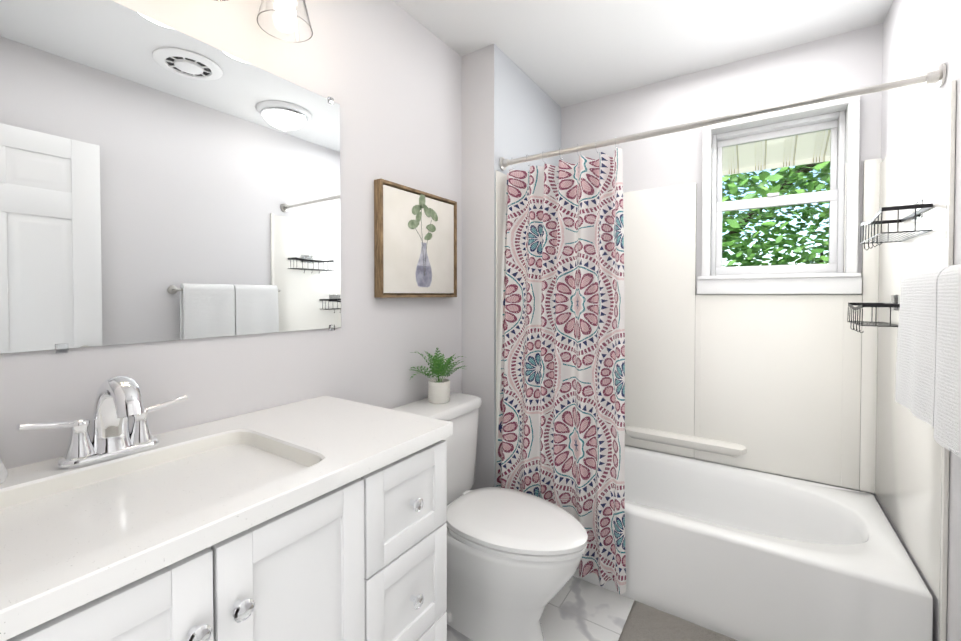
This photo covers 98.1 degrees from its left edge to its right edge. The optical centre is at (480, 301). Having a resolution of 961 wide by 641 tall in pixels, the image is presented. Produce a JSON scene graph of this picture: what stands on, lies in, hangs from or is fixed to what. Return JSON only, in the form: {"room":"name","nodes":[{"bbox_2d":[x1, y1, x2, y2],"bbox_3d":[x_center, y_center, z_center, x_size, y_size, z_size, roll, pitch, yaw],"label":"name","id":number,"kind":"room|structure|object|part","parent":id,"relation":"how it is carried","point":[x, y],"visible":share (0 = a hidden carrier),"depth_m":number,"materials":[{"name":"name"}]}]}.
{"room":"bathroom","nodes":[
{"label":"bathroom","id":0,"kind":"room"},
{"bbox_2d":[0,0,461,468],"bbox_3d":[-0.697,-0.003,1.342,0.140,2.441,1.968,1,1,34],"label":"wall","id":1,"kind":"structure","parent":0,"point":[386,75],"depth_m":1.50,"materials":[{"name":"white paint"}]},
{"bbox_2d":[0,0,340,353],"bbox_3d":[-0.784,-0.298,1.068,0.010,0.812,1.024,1,1,34],"label":"mirror","id":2,"kind":"object","parent":1,"relation":"attached to","point":[159,182],"visible":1,"depth_m":1.02,"materials":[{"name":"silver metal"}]},
{"bbox_2d":[215,0,312,41],"bbox_3d":[-0.696,-0.921,1.027,0.190,0.273,0.600,1,1,34],"label":"sconce","id":3,"kind":"object","parent":1,"relation":"attached to","point":[287,20],"visible":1,"depth_m":1.23,"materials":[{"name":"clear glass"}]},
{"bbox_3d":[-0.559,-0.872,1.195,0.146,0.168,0.146,1,1,34],"label":"lamp shade","id":4,"kind":"part","parent":3,"relation":"part of","materials":[{"name":"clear glass"}]},
{"bbox_2d":[374,179,456,297],"bbox_3d":[-0.265,-0.250,1.826,0.038,0.463,0.490,1,1,34],"label":"picture frame","id":5,"kind":"object","parent":1,"relation":"attached to","point":[415,243],"visible":1,"depth_m":1.77,"materials":[{"name":"brown wood"}]},
{"bbox_2d":[407,191,437,287],"bbox_3d":[-0.249,-0.273,1.823,0.001,0.418,0.196,1,1,34],"label":"art","id":6,"kind":"object","parent":5,"relation":"attached to","point":[422,211],"depth_m":1.82,"materials":[{"name":"multicoloured"}]},
{"bbox_2d":[462,44,560,489],"bbox_3d":[0.153,-0.021,2.449,0.333,2.441,0.818,1,1,34],"label":"wall","id":7,"kind":"structure","parent":0,"point":[511,109],"depth_m":2.07,"materials":[{"name":"white paint"}]},
{"bbox_2d":[496,170,506,467],"bbox_3d":[0.290,0.103,2.349,0.007,1.485,0.775,1,1,34],"label":"wall","id":8,"kind":"structure","parent":7,"relation":"attached to","point":[501,184],"depth_m":2.04,"materials":[{"name":"white plastic"}]},
{"bbox_2d":[447,576,738,640],"bbox_3d":[0.352,1.268,1.277,1.984,0.100,2.986,1,1,34],"label":"floor","id":9,"kind":"structure","parent":0,"point":[577,609],"depth_m":1.61,"materials":[{"name":"tile"}]},
{"bbox_2d":[0,375,452,640],"bbox_3d":[-0.576,0.689,0.883,0.578,1.070,1.000,1,1,34],"label":"bathroom vanity","id":10,"kind":"object","parent":9,"relation":"on","point":[322,518],"visible":1,"depth_m":0.81,"materials":[{"name":"white paint"}]},
{"bbox_2d":[16,375,187,468],"bbox_3d":[-0.759,0.244,0.878,0.162,0.180,0.281,1,1,34],"label":"faucet","id":11,"kind":"object","parent":10,"relation":"on","point":[119,398],"depth_m":0.88,"materials":[{"name":"silver metal"}]},
{"bbox_3d":[-0.420,0.494,0.618,0.029,0.033,0.033,1,1,34],"label":"knob","id":12,"kind":"part","parent":10,"relation":"part of","materials":[{"name":"silver metal"}]},
{"bbox_3d":[-0.384,0.493,0.672,0.029,0.033,0.033,1,1,34],"label":"knob","id":13,"kind":"part","parent":10,"relation":"part of","materials":[{"name":"silver metal"}]},
{"bbox_3d":[-0.158,0.728,1.018,0.029,0.033,0.033,1,1,34],"label":"knob","id":14,"kind":"part","parent":10,"relation":"part of","materials":[{"name":"silver metal"}]},
{"bbox_3d":[-0.158,0.491,1.014,0.029,0.033,0.033,1,1,34],"label":"knob","id":15,"kind":"part","parent":10,"relation":"part of","materials":[{"name":"silver metal"}]},
{"bbox_2d":[392,392,587,640],"bbox_3d":[0.022,0.823,1.599,0.786,0.780,0.504,1,1,34],"label":"toilet","id":16,"kind":"object","parent":9,"relation":"on","point":[514,557],"visible":0.65,"depth_m":1.46,"materials":[{"name":"white ceramic"}]},
{"bbox_3d":[-0.203,0.450,1.742,0.226,0.040,0.504,1,1,34],"label":"tank lid","id":17,"kind":"part","parent":16,"relation":"part of","materials":[{"name":"white ceramic"}]},
{"bbox_2d":[410,348,464,403],"bbox_3d":[-0.196,0.304,1.799,0.318,0.249,0.358,1,1,34],"label":"fern plant","id":18,"kind":"object","parent":16,"relation":"on","point":[438,390],"visible":0.96,"depth_m":1.76,"materials":[{"name":"green plant"}]},
{"bbox_3d":[0.131,0.818,1.527,0.524,0.020,0.376,1,1,34],"label":"seat","id":19,"kind":"part","parent":16,"relation":"part of","materials":[{"name":"white ceramic"}]},
{"bbox_3d":[0.130,0.792,1.527,0.528,0.030,0.376,1,1,34],"label":"lid","id":20,"kind":"part","parent":16,"relation":"part of","materials":[{"name":"white ceramic"}]},
{"bbox_2d":[618,601,736,640],"bbox_3d":[0.798,1.206,1.254,0.770,0.024,0.522,1,1,34],"label":"bath mat","id":21,"kind":"object","parent":9,"relation":"on","point":[643,622],"visible":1,"depth_m":1.52,"materials":[{"name":"grey fabric"}]},
{"bbox_2d":[573,446,932,640],"bbox_3d":[0.920,1.030,1.954,1.491,0.355,0.760,1,1,34],"label":"bathtub","id":22,"kind":"object","parent":9,"relation":"on","point":[739,554],"visible":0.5,"depth_m":1.57,"materials":[{"name":"white ceramic"}]},
{"bbox_2d":[392,0,892,107],"bbox_3d":[0.352,-1.272,1.236,1.984,0.100,2.986,1,1,34],"label":"ceiling","id":23,"kind":"structure","parent":0,"point":[562,53],"depth_m":1.91,"materials":[{"name":"white paint"}]},
{"bbox_2d":[561,23,882,497],"bbox_3d":[1.123,-0.021,2.417,1.984,2.441,0.200,1,1,34],"label":"wall","id":24,"kind":"structure","parent":0,"point":[844,62],"depth_m":2.22,"materials":[{"name":"white paint"}]},
{"bbox_2d":[623,158,881,492],"bbox_3d":[1.126,0.105,2.249,1.509,1.485,0.077,1,1,34],"label":"wall","id":25,"kind":"structure","parent":24,"relation":"attached to","point":[784,385],"depth_m":2.13,"materials":[{"name":"white plastic"}]},
{"bbox_2d":[722,130,830,175],"bbox_3d":[1.769,-1.016,2.474,2.100,0.290,0.633,1,1,34],"label":"soffit","id":26,"kind":"structure","parent":24,"relation":"attached to","point":[803,147],"depth_m":2.64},
{"bbox_2d":[697,95,861,293],"bbox_3d":[1.468,-0.488,2.097,0.655,0.899,0.198,1,1,34],"label":"window","id":27,"kind":"structure","parent":24,"relation":"in","point":[849,281],"depth_m":2.05,"materials":[{"name":"white plastic"}]},
{"bbox_3d":[1.503,-0.511,2.145,0.464,0.700,0.036,1,1,34],"label":"glass","id":28,"kind":"part","parent":27,"relation":"part of","materials":[{"name":"clear glass"}]},
{"bbox_3d":[1.511,-0.511,2.138,0.526,0.778,0.082,1,1,34],"label":"window sashes","id":29,"kind":"part","parent":27,"relation":"part of","materials":[{"name":"white plastic"}]},
{"bbox_2d":[876,0,960,640],"bbox_3d":[1.065,0.008,0.663,0.140,2.441,2.786,1,1,34],"label":"wall","id":30,"kind":"structure","parent":0,"point":[921,37],"depth_m":1.32,"materials":[{"name":"white paint"}]},
{"bbox_2d":[496,63,945,593],"bbox_3d":[0.745,0.223,1.677,1.508,1.862,0.322,1,1,34],"label":"shower curtain","id":31,"kind":"object","parent":30,"relation":"attached to","point":[561,435],"visible":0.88,"depth_m":1.81,"materials":[{"name":"fabric"}]},
{"bbox_3d":[0.777,-0.665,1.710,1.508,0.088,0.208,1,1,34],"label":"rod","id":32,"kind":"part","parent":31,"relation":"part of","materials":[{"name":"silver metal"}]},
{"bbox_2d":[875,80,956,640],"bbox_3d":[1.528,0.299,1.503,0.011,1.830,0.821,1,1,34],"label":"wall","id":33,"kind":"structure","parent":30,"relation":"attached to","point":[917,162],"depth_m":1.39,"materials":[{"name":"white plastic"}]},
{"bbox_2d":[847,295,899,332],"bbox_3d":[1.548,0.046,1.642,0.120,0.148,0.294,1,1,34],"label":"basket","id":34,"kind":"object","parent":33,"relation":"attached to","point":[894,304],"visible":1,"depth_m":1.60,"materials":[{"name":"black metal"}]},
{"bbox_2d":[860,199,932,249],"bbox_3d":[1.407,-0.260,1.424,0.120,0.148,0.324,1,1,34],"label":"basket","id":35,"kind":"object","parent":33,"relation":"attached to","point":[919,208],"visible":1,"depth_m":1.38,"materials":[{"name":"black metal"}]},
{"bbox_2d":[895,264,960,457],"bbox_3d":[1.092,0.115,0.938,0.114,0.398,0.680,1,1,34],"label":"towel","id":36,"kind":"object","parent":30,"relation":"attached to","point":[928,376],"visible":1,"depth_m":0.98,"materials":[{"name":"white fabric"}]},
{"bbox_2d":[933,264,960,457],"bbox_3d":[0.994,0.117,0.826,0.074,0.398,0.285,1,1,34],"label":"towel","id":37,"kind":"object","parent":30,"relation":"hanging from","point":[947,363],"depth_m":0.89,"materials":[{"name":"white fabric"}]},
{"label":"outside","id":38,"kind":"structure","parent":0,"visible":0},
{"bbox_3d":[11.770,4.043,18.267,30.000,0.200,36.674,1,1,34],"label":"ground","id":39,"kind":"structure","parent":38,"visible":0},
{"bbox_2d":[722,161,829,266],"bbox_3d":[3.628,-0.555,6.562,10.152,9.389,6.674,1,1,34],"label":"tree","id":40,"kind":"object","parent":39,"relation":"on","point":[785,184],"depth_m":5.43,"materials":[{"name":"green plant"}]}
]}

